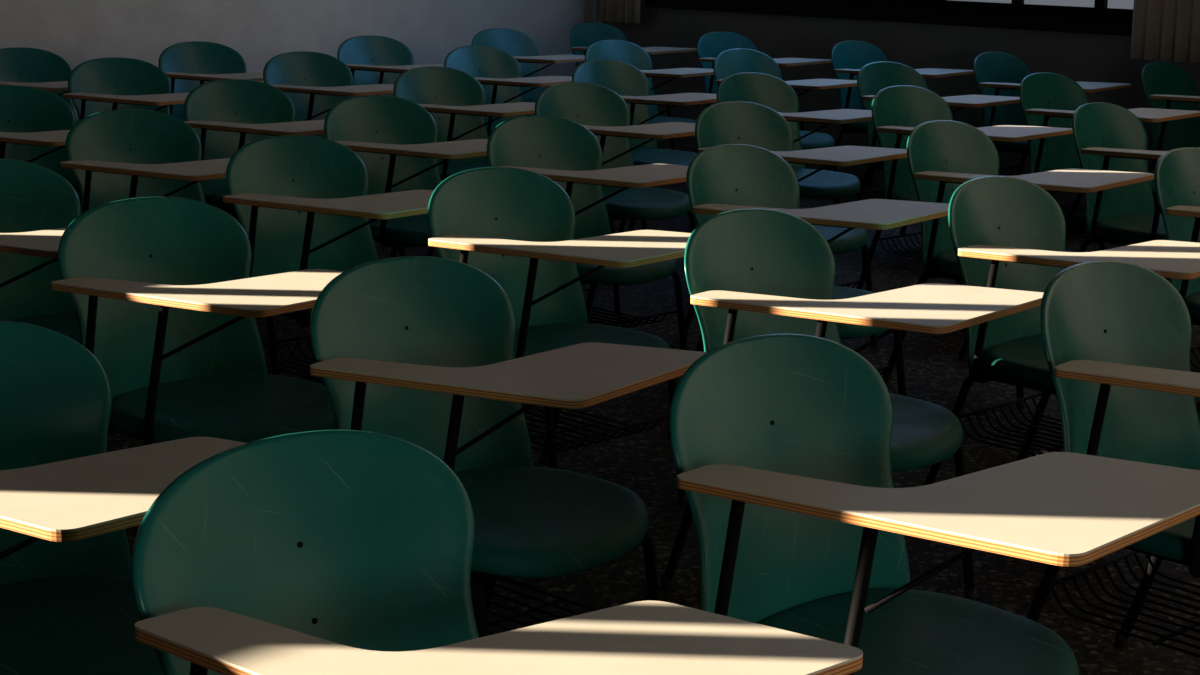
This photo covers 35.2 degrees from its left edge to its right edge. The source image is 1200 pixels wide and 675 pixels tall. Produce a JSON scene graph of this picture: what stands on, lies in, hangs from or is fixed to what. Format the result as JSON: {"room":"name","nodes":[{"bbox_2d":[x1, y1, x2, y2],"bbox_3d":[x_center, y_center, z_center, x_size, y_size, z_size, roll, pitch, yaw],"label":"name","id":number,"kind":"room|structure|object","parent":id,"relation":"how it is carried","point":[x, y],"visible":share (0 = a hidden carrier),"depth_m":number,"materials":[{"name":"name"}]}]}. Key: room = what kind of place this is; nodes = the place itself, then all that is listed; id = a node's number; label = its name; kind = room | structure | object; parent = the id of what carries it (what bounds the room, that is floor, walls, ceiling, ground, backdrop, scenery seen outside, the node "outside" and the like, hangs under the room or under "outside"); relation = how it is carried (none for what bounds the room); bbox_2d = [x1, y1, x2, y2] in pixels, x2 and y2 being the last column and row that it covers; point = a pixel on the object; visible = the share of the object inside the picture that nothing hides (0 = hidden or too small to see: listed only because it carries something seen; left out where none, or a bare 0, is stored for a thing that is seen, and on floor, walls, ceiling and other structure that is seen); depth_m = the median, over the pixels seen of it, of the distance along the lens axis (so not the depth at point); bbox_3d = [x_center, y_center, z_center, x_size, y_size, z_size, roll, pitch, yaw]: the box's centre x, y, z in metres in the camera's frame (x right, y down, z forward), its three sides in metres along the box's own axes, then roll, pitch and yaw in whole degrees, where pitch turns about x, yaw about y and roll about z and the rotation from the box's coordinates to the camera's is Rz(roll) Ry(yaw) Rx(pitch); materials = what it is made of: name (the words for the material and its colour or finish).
{"room":"classroom","nodes":[
{"label":"classroom","id":0,"kind":"room"},
{"bbox_2d":[0,0,601,119],"bbox_3d":[-8.550,-1.960,4.708,23.600,4.600,0.200,-11,17,-43],"label":"wall","id":1,"kind":"structure","parent":0,"point":[78,32],"depth_m":11.14,"materials":[{"name":"paint"}]},
{"bbox_2d":[107,177,1199,674],"bbox_3d":[-1.086,2.122,-2.388,23.600,0.100,21.450,-11,17,-43],"label":"floor","id":2,"kind":"structure","parent":0,"point":[643,463],"depth_m":5.39,"materials":[{"name":"carpet"}]},
{"bbox_2d":[0,47,77,122],"bbox_3d":[-2.636,-0.940,9.117,0.625,0.863,0.705,-11,17,-42],"label":"chair","id":3,"kind":"object","parent":2,"relation":"on","point":[21,66],"visible":0.27,"depth_m":9.29,"materials":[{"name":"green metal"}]},
{"bbox_2d":[0,159,80,343],"bbox_3d":[-1.441,0.001,4.940,0.705,0.863,0.625,13,17,43],"label":"chair","id":4,"kind":"object","parent":2,"relation":"on","point":[37,204],"visible":0.35,"depth_m":5.14,"materials":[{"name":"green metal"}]},
{"bbox_2d":[0,85,80,206],"bbox_3d":[-2.066,-0.485,7.097,0.625,0.863,0.705,-11,17,-42],"label":"chair","id":5,"kind":"object","parent":2,"relation":"on","point":[35,123],"visible":0.41,"depth_m":7.29,"materials":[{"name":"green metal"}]},
{"bbox_2d":[0,320,245,674],"bbox_3d":[-0.848,0.458,2.915,0.755,0.863,0.571,11,16,39],"label":"chair","id":6,"kind":"object","parent":2,"relation":"on","point":[68,606],"visible":0.8,"depth_m":3.01,"materials":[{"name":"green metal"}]},
{"bbox_2d":[63,57,209,202],"bbox_3d":[-2.032,-0.808,8.561,0.625,0.863,0.705,-10,17,-41],"label":"chair","id":7,"kind":"object","parent":2,"relation":"on","point":[98,85],"visible":0.45,"depth_m":8.66,"materials":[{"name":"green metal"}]},
{"bbox_2d":[60,109,279,374],"bbox_3d":[-1.393,-0.295,6.281,0.625,0.863,0.705,-11,17,-43],"label":"chair","id":8,"kind":"object","parent":2,"relation":"on","point":[112,155],"visible":0.44,"depth_m":6.37,"materials":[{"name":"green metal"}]},
{"bbox_2d":[52,197,343,444],"bbox_3d":[-0.849,0.151,4.302,0.705,0.863,0.625,13,17,43],"label":"chair","id":9,"kind":"object","parent":2,"relation":"on","point":[162,292],"visible":0.75,"depth_m":4.35,"materials":[{"name":"green plastic"}]},
{"bbox_2d":[158,41,263,120],"bbox_3d":[-1.895,-1.064,9.724,0.625,0.863,0.705,-10,17,-41],"label":"chair","id":10,"kind":"object","parent":2,"relation":"on","point":[187,66],"visible":0.32,"depth_m":9.82,"materials":[{"name":"green plastic"}]},
{"bbox_2d":[184,79,324,317],"bbox_3d":[-1.273,-0.562,7.496,0.625,0.863,0.705,-11,17,-42],"label":"chair","id":11,"kind":"object","parent":2,"relation":"on","point":[227,115],"visible":0.42,"depth_m":7.57,"materials":[{"name":"green plastic"}]},
{"bbox_2d":[223,135,433,429],"bbox_3d":[-0.729,-0.132,5.590,0.625,0.863,0.705,-11,17,-44],"label":"chair","id":12,"kind":"object","parent":2,"relation":"on","point":[301,202],"visible":0.5,"depth_m":5.69,"materials":[{"name":"green plastic"}]},
{"bbox_2d":[263,51,393,137],"bbox_3d":[-1.250,-0.919,9.110,0.625,0.863,0.705,-10,17,-41],"label":"chair","id":13,"kind":"object","parent":2,"relation":"on","point":[314,82],"visible":0.42,"depth_m":9.23,"materials":[{"name":"green plastic"}]},
{"bbox_2d":[337,35,443,96],"bbox_3d":[-1.076,-1.205,10.415,0.625,0.863,0.705,-10,17,-41],"label":"chair","id":14,"kind":"object","parent":2,"relation":"on","point":[370,59],"visible":0.37,"depth_m":10.54,"materials":[{"name":"green plastic"}]},
{"bbox_2d":[324,95,487,256],"bbox_3d":[-0.635,-0.421,6.899,0.625,0.863,0.705,-11,17,-42],"label":"chair","id":15,"kind":"object","parent":2,"relation":"on","point":[395,139],"visible":0.55,"depth_m":7.00,"materials":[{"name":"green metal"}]},
{"bbox_2d":[389,66,534,257],"bbox_3d":[-0.535,-0.730,8.302,0.625,0.863,0.705,-11,17,-43],"label":"chair","id":16,"kind":"object","parent":2,"relation":"on","point":[456,101],"visible":0.49,"depth_m":8.44,"materials":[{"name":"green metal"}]},
{"bbox_2d":[132,430,862,674],"bbox_3d":[-0.171,0.614,2.250,0.568,0.864,0.782,-11,17,-43],"label":"chair","id":17,"kind":"object","parent":2,"relation":"on","point":[320,552],"visible":1,"depth_m":2.36,"materials":[{"name":"green plastic"}]},
{"bbox_2d":[444,45,571,137],"bbox_3d":[-0.433,-1.043,9.721,0.625,0.863,0.705,-11,17,-43],"label":"chair","id":18,"kind":"object","parent":2,"relation":"on","point":[498,72],"visible":0.34,"depth_m":9.88,"materials":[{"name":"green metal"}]},
{"bbox_2d":[310,256,706,637],"bbox_3d":[-0.189,0.320,3.579,0.660,0.863,0.611,12,17,42],"label":"chair","id":19,"kind":"object","parent":2,"relation":"on","point":[417,350],"visible":0.7,"depth_m":3.60,"materials":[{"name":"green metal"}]},
{"bbox_2d":[472,28,584,115],"bbox_3d":[-0.395,-1.381,11.254,0.625,0.863,0.705,-11,17,-43],"label":"chair","id":20,"kind":"object","parent":2,"relation":"on","point":[519,45],"visible":0.32,"depth_m":11.43,"materials":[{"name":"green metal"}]},
{"bbox_2d":[428,167,690,506],"bbox_3d":[-0.077,0.025,4.919,0.625,0.863,0.705,-11,17,-44],"label":"chair","id":21,"kind":"object","parent":2,"relation":"on","point":[516,226],"visible":0.59,"depth_m":5.02,"materials":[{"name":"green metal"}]},
{"bbox_2d":[487,115,687,349],"bbox_3d":[-0.007,-0.272,6.267,0.625,0.863,0.705,-11,17,-43],"label":"chair","id":22,"kind":"object","parent":2,"relation":"on","point":[564,151],"visible":0.5,"depth_m":6.35,"materials":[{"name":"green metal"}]},
{"bbox_2d":[535,82,695,318],"bbox_3d":[0.105,-0.560,7.577,0.625,0.863,0.705,-11,17,-42],"label":"chair","id":23,"kind":"object","parent":2,"relation":"on","point":[599,109],"visible":0.54,"depth_m":7.63,"materials":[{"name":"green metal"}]},
{"bbox_2d":[570,22,696,149],"bbox_3d":[0.173,-1.551,12.056,0.625,0.863,0.705,-11,17,-43],"label":"chair","id":24,"kind":"object","parent":2,"relation":"on","point":[583,35],"visible":0.27,"depth_m":12.12,"materials":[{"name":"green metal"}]},
{"bbox_2d":[572,59,716,231],"bbox_3d":[0.235,-0.845,8.870,0.705,0.863,0.625,13,17,43],"label":"chair","id":25,"kind":"object","parent":2,"relation":"on","point":[623,78],"visible":0.51,"depth_m":8.99,"materials":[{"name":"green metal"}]},
{"bbox_2d":[585,39,713,137],"bbox_3d":[0.284,-1.176,10.369,0.625,0.863,0.705,-11,17,-43],"label":"chair","id":26,"kind":"object","parent":2,"relation":"on","point":[631,53],"visible":0.36,"depth_m":10.49,"materials":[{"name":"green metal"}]},
{"bbox_2d":[695,31,831,168],"bbox_3d":[0.940,-1.364,11.258,0.625,0.863,0.705,-10,17,-41],"label":"chair","id":27,"kind":"object","parent":2,"relation":"on","point":[711,44],"visible":0.27,"depth_m":11.30,"materials":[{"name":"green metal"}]},
{"bbox_2d":[713,48,856,203],"bbox_3d":[0.949,-1.035,9.774,0.625,0.863,0.705,-11,17,-43],"label":"chair","id":28,"kind":"object","parent":2,"relation":"on","point":[728,62],"visible":0.35,"depth_m":9.82,"materials":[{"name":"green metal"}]},
{"bbox_2d":[717,72,872,267],"bbox_3d":[0.868,-0.690,8.208,0.625,0.863,0.705,-10,17,-41],"label":"chair","id":29,"kind":"object","parent":2,"relation":"on","point":[770,91],"visible":0.43,"depth_m":8.26,"materials":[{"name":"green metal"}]},
{"bbox_2d":[685,101,906,346],"bbox_3d":[0.706,-0.393,6.858,0.625,0.863,0.705,-10,17,-41],"label":"chair","id":30,"kind":"object","parent":2,"relation":"on","point":[731,122],"visible":0.46,"depth_m":6.91,"materials":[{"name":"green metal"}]},
{"bbox_2d":[667,144,948,438],"bbox_3d":[0.616,-0.099,5.525,0.705,0.863,0.625,12,17,42],"label":"chair","id":31,"kind":"object","parent":2,"relation":"on","point":[726,177],"visible":0.43,"depth_m":5.57,"materials":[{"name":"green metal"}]},
{"bbox_2d":[660,209,1043,600],"bbox_3d":[0.553,0.184,4.241,0.625,0.863,0.705,-11,17,-44],"label":"chair","id":32,"kind":"object","parent":2,"relation":"on","point":[749,272],"visible":0.44,"depth_m":4.25,"materials":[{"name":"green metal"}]},
{"bbox_2d":[827,40,973,188],"bbox_3d":[1.653,-1.204,10.581,0.705,0.863,0.625,13,17,43],"label":"chair","id":33,"kind":"object","parent":2,"relation":"on","point":[847,57],"visible":0.44,"depth_m":10.62,"materials":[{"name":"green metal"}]},
{"bbox_2d":[669,334,1199,674],"bbox_3d":[0.491,0.482,2.891,0.642,0.863,0.738,-11,17,-42],"label":"chair","id":34,"kind":"object","parent":2,"relation":"on","point":[781,443],"visible":0.92,"depth_m":2.92,"materials":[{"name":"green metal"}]},
{"bbox_2d":[856,61,1020,234],"bbox_3d":[1.580,-0.851,8.983,0.625,0.863,0.705,-10,17,-41],"label":"chair","id":35,"kind":"object","parent":2,"relation":"on","point":[873,77],"visible":0.34,"depth_m":9.02,"materials":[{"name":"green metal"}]},
{"bbox_2d":[856,85,1072,289],"bbox_3d":[1.457,-0.558,7.650,0.625,0.863,0.705,-11,17,-42],"label":"chair","id":36,"kind":"object","parent":2,"relation":"on","point":[897,110],"visible":0.41,"depth_m":7.72,"materials":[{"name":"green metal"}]},
{"bbox_2d":[883,120,1153,408],"bbox_3d":[1.378,-0.258,6.292,0.625,0.863,0.705,-11,17,-44],"label":"chair","id":37,"kind":"object","parent":2,"relation":"on","point":[943,155],"visible":0.45,"depth_m":6.31,"materials":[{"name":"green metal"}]},
{"bbox_2d":[974,51,1130,191],"bbox_3d":[2.295,-1.027,9.822,0.705,0.863,0.625,13,17,43],"label":"chair","id":38,"kind":"object","parent":2,"relation":"on","point":[995,73],"visible":0.47,"depth_m":9.92,"materials":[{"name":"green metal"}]},
{"bbox_2d":[924,176,1199,485],"bbox_3d":[1.255,0.054,4.874,0.625,0.863,0.705,-11,17,-43],"label":"chair","id":39,"kind":"object","parent":2,"relation":"on","point":[1006,232],"visible":0.62,"depth_m":4.95,"materials":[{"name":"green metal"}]},
{"bbox_2d":[1020,72,1199,250],"bbox_3d":[2.228,-0.722,8.441,0.625,0.863,0.705,-11,17,-42],"label":"chair","id":40,"kind":"object","parent":2,"relation":"on","point":[1047,99],"visible":0.48,"depth_m":8.56,"materials":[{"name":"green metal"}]},
{"bbox_2d":[1026,260,1199,657],"bbox_3d":[1.197,0.332,3.614,0.625,0.863,0.705,-11,17,-42],"label":"chair","id":41,"kind":"object","parent":2,"relation":"on","point":[1116,335],"visible":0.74,"depth_m":3.76,"materials":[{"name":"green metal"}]},
{"bbox_2d":[1072,102,1199,281],"bbox_3d":[2.108,-0.411,7.029,0.705,0.863,0.625,13,17,43],"label":"chair","id":42,"kind":"object","parent":2,"relation":"on","point":[1107,136],"visible":0.76,"depth_m":7.13,"materials":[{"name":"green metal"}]},
{"bbox_2d":[1142,61,1199,172],"bbox_3d":[3.002,-0.891,9.253,0.705,0.863,0.625,13,17,43],"label":"chair","id":43,"kind":"object","parent":2,"relation":"on","point":[1166,85],"visible":0.62,"depth_m":9.41,"materials":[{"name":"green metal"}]},
{"bbox_2d":[1155,147,1199,412],"bbox_3d":[1.994,-0.095,5.594,0.625,0.863,0.705,-11,17,-42],"label":"chair","id":44,"kind":"object","parent":2,"relation":"on","point":[1177,171],"visible":0.76,"depth_m":5.66,"materials":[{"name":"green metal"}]},
{"bbox_2d":[602,0,1199,213],"bbox_3d":[7.461,-1.856,5.246,0.200,4.600,21.650,-11,17,-43],"label":"wall","id":45,"kind":"structure","parent":0,"point":[1084,57],"depth_m":11.22,"materials":[{"name":"grey paint"}]},
{"bbox_2d":[599,0,639,22],"bbox_3d":[0.147,-3.142,12.455,0.085,2.105,0.394,-11,17,-43],"label":"curtain","id":46,"kind":"object","parent":45,"relation":"hanging from","point":[627,11],"visible":1,"depth_m":12.65,"materials":[{"name":"fabric"}]},
{"bbox_2d":[646,0,1133,35],"bbox_3d":[1.696,-2.843,11.077,0.170,1.950,3.810,-11,17,-43],"label":"window","id":47,"kind":"structure","parent":45,"relation":"in","point":[1105,17],"depth_m":10.83,"materials":[{"name":"glass"}]},
{"bbox_2d":[1130,0,1199,62],"bbox_3d":[3.102,-2.435,9.461,0.088,2.110,0.802,-11,17,-43],"label":"curtain","id":48,"kind":"object","parent":47,"relation":"hanging from","point":[1163,30],"visible":1,"depth_m":9.81,"materials":[{"name":"fabric"}]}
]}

